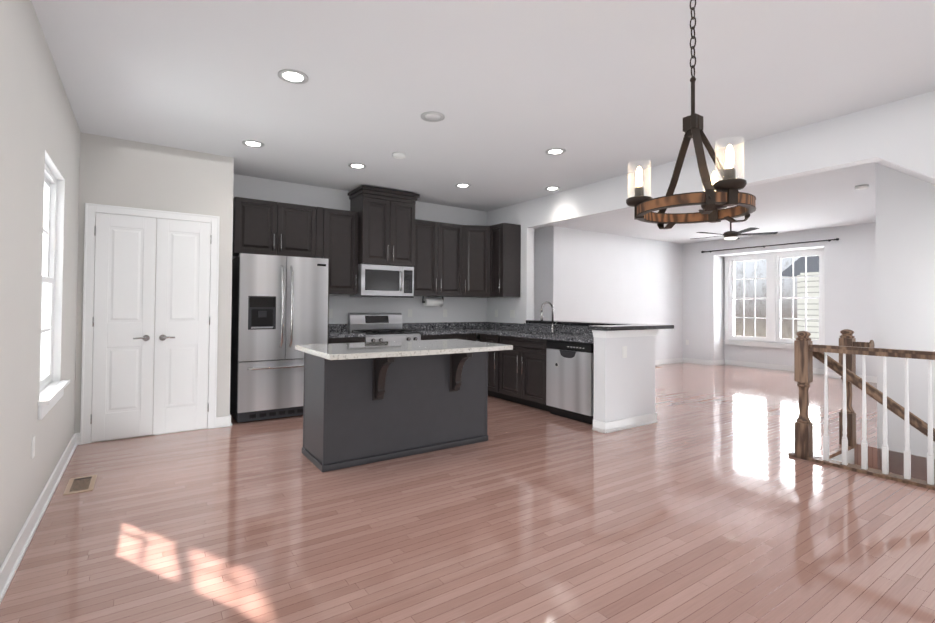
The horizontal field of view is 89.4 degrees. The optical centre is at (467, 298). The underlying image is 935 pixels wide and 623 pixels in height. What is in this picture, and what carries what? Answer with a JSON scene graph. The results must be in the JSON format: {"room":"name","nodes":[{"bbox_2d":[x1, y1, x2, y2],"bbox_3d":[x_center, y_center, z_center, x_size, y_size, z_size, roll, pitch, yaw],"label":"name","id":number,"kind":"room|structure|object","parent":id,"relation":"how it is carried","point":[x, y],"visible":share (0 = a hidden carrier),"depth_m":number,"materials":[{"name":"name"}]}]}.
{"room":"kitchen","nodes":[
{"label":"kitchen","id":0,"kind":"room"},
{"bbox_2d":[0,0,80,566],"bbox_3d":[-1.334,-0.140,0.866,0.220,2.813,9.810,1,-1,-34],"label":"wall","id":1,"kind":"structure","parent":0,"point":[39,129],"depth_m":2.50,"materials":[{"name":"paint"}]},
{"bbox_2d":[31,435,34,458],"bbox_3d":[-2.428,0.830,2.645,0.007,0.117,0.072,1,-1,-34],"label":"electrical outlet plate","id":2,"kind":"object","parent":1,"relation":"attached to","point":[33,438],"depth_m":2.63,"materials":[{"name":"white plastic"}]},
{"bbox_2d":[39,164,56,391],"bbox_3d":[-2.825,-0.130,3.106,0.070,1.507,0.844,1,-1,-34],"label":"window","id":3,"kind":"structure","parent":1,"relation":"in","point":[48,280],"depth_m":3.40,"materials":[{"name":"clear glass"}]},
{"bbox_2d":[38,380,69,419],"bbox_3d":[-2.763,0.659,3.139,0.095,0.112,0.950,1,-1,-34],"label":"trim","id":4,"kind":"structure","parent":1,"relation":"attached to","point":[51,394],"depth_m":3.03,"materials":[{"name":"white wood"}]},
{"bbox_2d":[74,132,233,442],"bbox_3d":[-3.239,-0.084,4.968,1.255,2.813,0.885,1,-1,-34],"label":"wall","id":5,"kind":"structure","parent":0,"point":[122,172],"depth_m":4.62,"materials":[{"name":"paint"}]},
{"bbox_2d":[80,203,219,444],"bbox_3d":[-3.019,0.230,4.564,1.084,2.175,0.023,1,-1,-34],"label":"door frame","id":6,"kind":"structure","parent":5,"relation":"attached to","point":[91,209],"depth_m":4.35,"materials":[{"name":"white wood"}]},
{"bbox_2d":[90,213,211,441],"bbox_3d":[-3.006,0.263,4.543,0.944,2.085,0.069,1,-1,-34],"label":"pantry doors","id":7,"kind":"structure","parent":5,"relation":"in","point":[130,306],"depth_m":4.54,"materials":[{"name":"white wood"}]},
{"bbox_2d":[232,174,682,359],"bbox_3d":[0.989,-0.072,8.683,9.916,2.980,0.890,1,-1,-34],"label":"wall","id":8,"kind":"structure","parent":0,"point":[585,275],"depth_m":9.12,"materials":[{"name":"white paint"}]},
{"bbox_2d":[232,185,520,305],"bbox_3d":[-1.005,-0.663,6.282,3.768,1.520,0.838,1,-1,-34],"label":"upper cabinet","id":9,"kind":"object","parent":8,"relation":"attached to","point":[374,242],"visible":1,"depth_m":6.22,"materials":[{"name":"black wood"}]},
{"bbox_2d":[350,264,413,297],"bbox_3d":[-1.149,-0.227,6.402,0.751,0.420,0.466,1,-1,-34],"label":"microwave","id":10,"kind":"object","parent":9,"relation":"in","point":[372,280],"depth_m":6.23,"materials":[{"name":"silver metal"}]},
{"bbox_2d":[408,309,411,316],"bbox_3d":[-0.837,0.214,6.892,0.073,0.117,0.006,1,-1,-34],"label":"electrical outlet plate","id":11,"kind":"object","parent":8,"relation":"attached to","point":[409,310],"depth_m":6.89,"materials":[{"name":"white plastic"}]},
{"bbox_2d":[443,309,446,316],"bbox_3d":[-0.341,0.224,7.230,0.073,0.117,0.006,1,-1,-34],"label":"electrical outlet plate","id":12,"kind":"object","parent":8,"relation":"attached to","point":[444,310],"depth_m":7.23,"materials":[{"name":"white plastic"}]},
{"bbox_2d":[0,362,934,622],"bbox_3d":[3.240,1.488,4.444,12.021,0.250,10.600,1,-1,-34],"label":"floor","id":13,"kind":"structure","parent":0,"point":[705,498],"depth_m":2.71,"materials":[{"name":"brown wood"}]},
{"bbox_2d":[63,474,96,494],"bbox_3d":[-2.696,1.294,3.298,0.155,0.007,0.350,1,-1,-34],"label":"floor vent","id":14,"kind":"object","parent":13,"relation":"in","point":[80,484],"visible":0.98,"depth_m":3.28,"materials":[{"name":"beige metal"}]},
{"bbox_2d":[230,252,328,422],"bbox_3d":[-2.183,0.417,5.487,0.940,1.815,0.737,1,-1,-34],"label":"fridge","id":15,"kind":"object","parent":13,"relation":"on","point":[279,310],"visible":0.9,"depth_m":5.19,"materials":[{"name":"grey metal"}]},
{"bbox_2d":[348,313,420,341],"bbox_3d":[-1.093,0.776,6.257,0.766,1.170,0.687,1,-1,-34],"label":"range","id":16,"kind":"object","parent":13,"relation":"on","point":[379,327],"visible":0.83,"depth_m":6.33,"materials":[{"name":"grey metal"}]},
{"bbox_2d":[295,339,512,471],"bbox_3d":[-0.532,0.868,4.118,1.650,0.922,0.980,1,-1,-34],"label":"kitchen island","id":17,"kind":"object","parent":13,"relation":"on","point":[367,402],"visible":1,"depth_m":3.93,"materials":[{"name":"wood"}]},
{"bbox_2d":[326,258,593,411],"bbox_3d":[-0.054,0.445,5.702,2.815,1.828,2.846,1,-1,-34],"label":"base cabinets","id":18,"kind":"object","parent":13,"relation":"on","point":[517,374],"visible":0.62,"depth_m":6.20,"materials":[{"name":"black wood"}]},
{"bbox_2d":[328,322,593,342],"bbox_3d":[-0.042,0.404,5.710,2.786,0.148,2.845,1,-1,-34],"label":"countertop","id":19,"kind":"structure","parent":18,"relation":"on","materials":[{"name":"stone"}]},
{"bbox_2d":[540,301,557,332],"bbox_3d":[1.076,0.246,6.258,0.249,0.422,0.103,1,-1,-34],"label":"faucet","id":20,"kind":"object","parent":18,"relation":"on","point":[554,328],"depth_m":6.31,"materials":[{"name":"silver metal"}]},
{"bbox_2d":[546,340,593,424],"bbox_3d":[1.377,0.930,5.492,0.616,0.872,0.680,1,-1,-34],"label":"dishwasher","id":21,"kind":"object","parent":13,"relation":"on","point":[569,379],"visible":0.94,"depth_m":5.29,"materials":[{"name":"grey metal"}]},
{"bbox_2d":[820,445,855,463],"bbox_3d":[3.301,1.484,4.222,0.830,0.250,0.035,1,-1,-34],"label":"stair","id":22,"kind":"structure","parent":13,"relation":"attached to","point":[836,454],"depth_m":4.26,"materials":[{"name":"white wood"}]},
{"bbox_2d":[788,329,934,489],"bbox_3d":[4.475,1.673,2.344,0.912,2.831,4.777,1,-1,-34],"label":"stair railing","id":23,"kind":"object","parent":13,"relation":"on","point":[849,348],"visible":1,"depth_m":3.78,"materials":[{"name":"brown wood"}]},
{"bbox_2d":[31,0,934,243],"bbox_3d":[3.065,-1.621,4.301,11.471,0.401,10.500,1,-1,-34],"label":"ceiling","id":24,"kind":"structure","parent":0,"point":[512,91],"depth_m":3.30,"materials":[{"name":"paint"}]},
{"bbox_2d":[242,140,263,147],"bbox_3d":[-2.059,-1.490,4.542,0.192,0.007,0.206,1,-1,-34],"label":"recessed light","id":25,"kind":"object","parent":24,"relation":"in","point":[251,143],"depth_m":4.52,"materials":[{"name":"grey plastic"}]},
{"bbox_2d":[278,69,307,83],"bbox_3d":[-1.182,-1.510,3.210,0.194,0.007,0.208,1,-1,-34],"label":"recessed light","id":26,"kind":"object","parent":24,"relation":"in","point":[293,76],"depth_m":3.19,"materials":[{"name":"grey plastic"}]},
{"bbox_2d":[348,163,365,168],"bbox_3d":[-1.220,-1.467,5.221,0.194,0.007,0.209,1,-1,-34],"label":"recessed light","id":27,"kind":"object","parent":24,"relation":"in","point":[352,165],"depth_m":5.21,"materials":[{"name":"grey plastic"}]},
{"bbox_2d":[392,152,404,158],"bbox_3d":[-0.699,-1.455,4.819,0.129,0.037,0.128,0,-1,-7],"label":"smoke detector","id":28,"kind":"object","parent":24,"relation":"attached to","point":[398,155],"depth_m":4.78,"materials":[{"name":"white plastic"}]},
{"bbox_2d":[421,111,444,121],"bbox_3d":[-0.284,-1.487,3.858,0.200,0.007,0.202,1,-1,-34],"label":"recessed light","id":29,"kind":"object","parent":24,"relation":"in","point":[431,116],"depth_m":3.85,"materials":[{"name":"grey plastic"}]},
{"bbox_2d":[455,183,470,187],"bbox_3d":[-0.059,-1.440,6.012,0.195,0.007,0.200,1,-1,-34],"label":"recessed light","id":30,"kind":"object","parent":24,"relation":"in","point":[462,185],"depth_m":6.03,"materials":[{"name":"grey plastic"}]},
{"bbox_2d":[545,186,559,190],"bbox_3d":[1.101,-1.426,6.120,0.192,0.007,0.195,1,-1,-34],"label":"recessed light","id":31,"kind":"object","parent":24,"relation":"in","point":[553,188],"depth_m":6.15,"materials":[{"name":"grey"}]},
{"bbox_2d":[546,148,565,154],"bbox_3d":[0.870,-1.459,4.679,0.197,0.007,0.198,1,-1,-34],"label":"recessed light","id":32,"kind":"object","parent":24,"relation":"in","point":[554,151],"depth_m":4.69,"materials":[{"name":"grey plastic"}]},
{"bbox_2d":[626,0,755,228],"bbox_3d":[1.012,-0.920,2.074,0.512,1.172,0.493,1,-1,-34],"label":"chandelier","id":33,"kind":"object","parent":24,"relation":"hanging from","point":[715,198],"visible":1,"depth_m":2.05,"materials":[{"name":"brown wood"}]},
{"bbox_2d":[694,223,777,239],"bbox_3d":[4.221,-1.154,7.670,1.258,0.402,1.227,1,-1,-34],"label":"ceiling fan","id":34,"kind":"object","parent":24,"relation":"hanging from","point":[730,235],"visible":0.81,"depth_m":7.54,"materials":[{"name":"brown metal"}]},
{"bbox_2d":[855,185,868,189],"bbox_3d":[4.832,-1.364,5.794,0.129,0.037,0.128,0,-1,-7],"label":"smoke detector","id":35,"kind":"object","parent":24,"relation":"attached to","point":[859,187],"depth_m":5.76,"materials":[{"name":"white plastic"}]},
{"bbox_2d":[487,201,533,323],"bbox_3d":[0.640,-0.014,7.316,0.130,2.813,0.975,1,-1,-34],"label":"wall","id":36,"kind":"structure","parent":0,"point":[522,305],"depth_m":7.00,"materials":[{"name":"white paint"}]},
{"bbox_2d":[534,323,654,421],"bbox_3d":[1.168,0.856,5.850,0.840,1.030,2.025,1,-1,-34],"label":"wall","id":37,"kind":"structure","parent":0,"point":[624,388],"depth_m":4.94,"materials":[{"name":"white paint"}]},
{"bbox_2d":[526,320,673,330],"bbox_3d":[1.269,0.318,5.868,1.110,0.040,2.111,1,-1,-34],"label":"bar","id":38,"kind":"object","parent":37,"relation":"on","point":[606,326],"visible":1,"depth_m":5.26,"materials":[{"name":"stone"}]},
{"bbox_2d":[622,346,626,357],"bbox_3d":[1.644,0.559,4.948,0.076,0.120,0.006,1,-1,-34],"label":"electrical outlet plate","id":39,"kind":"object","parent":37,"relation":"attached to","point":[624,348],"depth_m":4.94,"materials":[{"name":"white plastic"}]},
{"bbox_2d":[592,329,658,337],"bbox_3d":[1.180,0.378,5.846,0.900,0.076,2.055,1,-1,-34],"label":"trim","id":40,"kind":"structure","parent":37,"relation":"attached to","point":[620,333],"depth_m":4.92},
{"bbox_2d":[527,106,880,227],"bbox_3d":[2.047,-1.251,5.286,0.130,0.389,3.990,1,-1,-34],"label":"header beam","id":41,"kind":"structure","parent":0,"point":[846,140],"depth_m":4.31,"materials":[{"name":"white paint"}]},
{"bbox_2d":[724,253,823,368],"bbox_3d":[6.524,0.257,9.979,0.200,2.450,2.080,1,-1,-34],"label":"wall","id":42,"kind":"structure","parent":0,"point":[772,355],"depth_m":10.17,"materials":[{"name":"white paint"}]},
{"bbox_2d":[683,222,876,376],"bbox_3d":[6.554,-0.015,9.542,0.650,2.980,5.740,1,-1,-34],"label":"wall","id":43,"kind":"structure","parent":0,"point":[850,275],"depth_m":8.89,"materials":[{"name":"white paint"}]},
{"bbox_2d":[701,238,838,252],"bbox_3d":[6.042,-1.067,9.660,0.095,0.052,2.580,1,-1,-34],"label":"curtain rod","id":44,"kind":"object","parent":43,"relation":"attached to","point":[836,239],"visible":1,"depth_m":9.47,"materials":[{"name":"black metal"}]},
{"bbox_2d":[724,248,824,348],"bbox_3d":[6.394,0.012,9.893,0.115,2.015,1.990,1,-1,-34],"label":"living room window","id":45,"kind":"structure","parent":43,"relation":"in","point":[773,297],"depth_m":9.88,"materials":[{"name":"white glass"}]},
{"bbox_2d":[874,160,934,184],"bbox_3d":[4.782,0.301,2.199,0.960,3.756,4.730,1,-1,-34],"label":"ceiling soffit","id":46,"kind":"structure","parent":0,"point":[908,172],"depth_m":3.85,"materials":[{"name":"paint"}]},
{"bbox_2d":[875,163,934,479],"bbox_3d":[5.178,1.434,2.322,0.130,5.813,4.910,1,-1,-34],"label":"wall","id":47,"kind":"structure","parent":0,"point":[905,261],"depth_m":4.18,"materials":[{"name":"white paint"}]},
{"bbox_2d":[0,358,876,603],"bbox_3d":[3.270,1.310,4.406,11.421,0.105,10.100,1,-1,-34],"label":"baseboard","id":48,"kind":"structure","parent":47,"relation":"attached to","point":[12,560],"depth_m":3.83,"materials":[{"name":"white wood"}]},
{"bbox_2d":[877,91,934,178],"bbox_3d":[4.470,0.018,1.696,0.130,3.013,4.645,1,-1,-34],"label":"wall","id":49,"kind":"structure","parent":0,"point":[905,133],"depth_m":3.44,"materials":[{"name":"white paint"}]},
{"label":"outside","id":50,"kind":"structure","parent":0,"visible":0},
{"bbox_2d":[735,257,799,338],"bbox_3d":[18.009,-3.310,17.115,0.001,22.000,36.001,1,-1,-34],"label":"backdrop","id":51,"kind":"structure","parent":50,"point":[761,290],"depth_m":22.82,"materials":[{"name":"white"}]},
{"label":"ground","id":52,"kind":"structure","parent":50,"visible":0},
{"bbox_2d":[781,256,818,339],"bbox_3d":[15.757,0.371,11.117,6.360,8.400,12.700,1,-1,-34],"label":"house","id":53,"kind":"structure","parent":52,"relation":"on","point":[812,270],"depth_m":13.94,"materials":[{"name":"white"}]}
]}

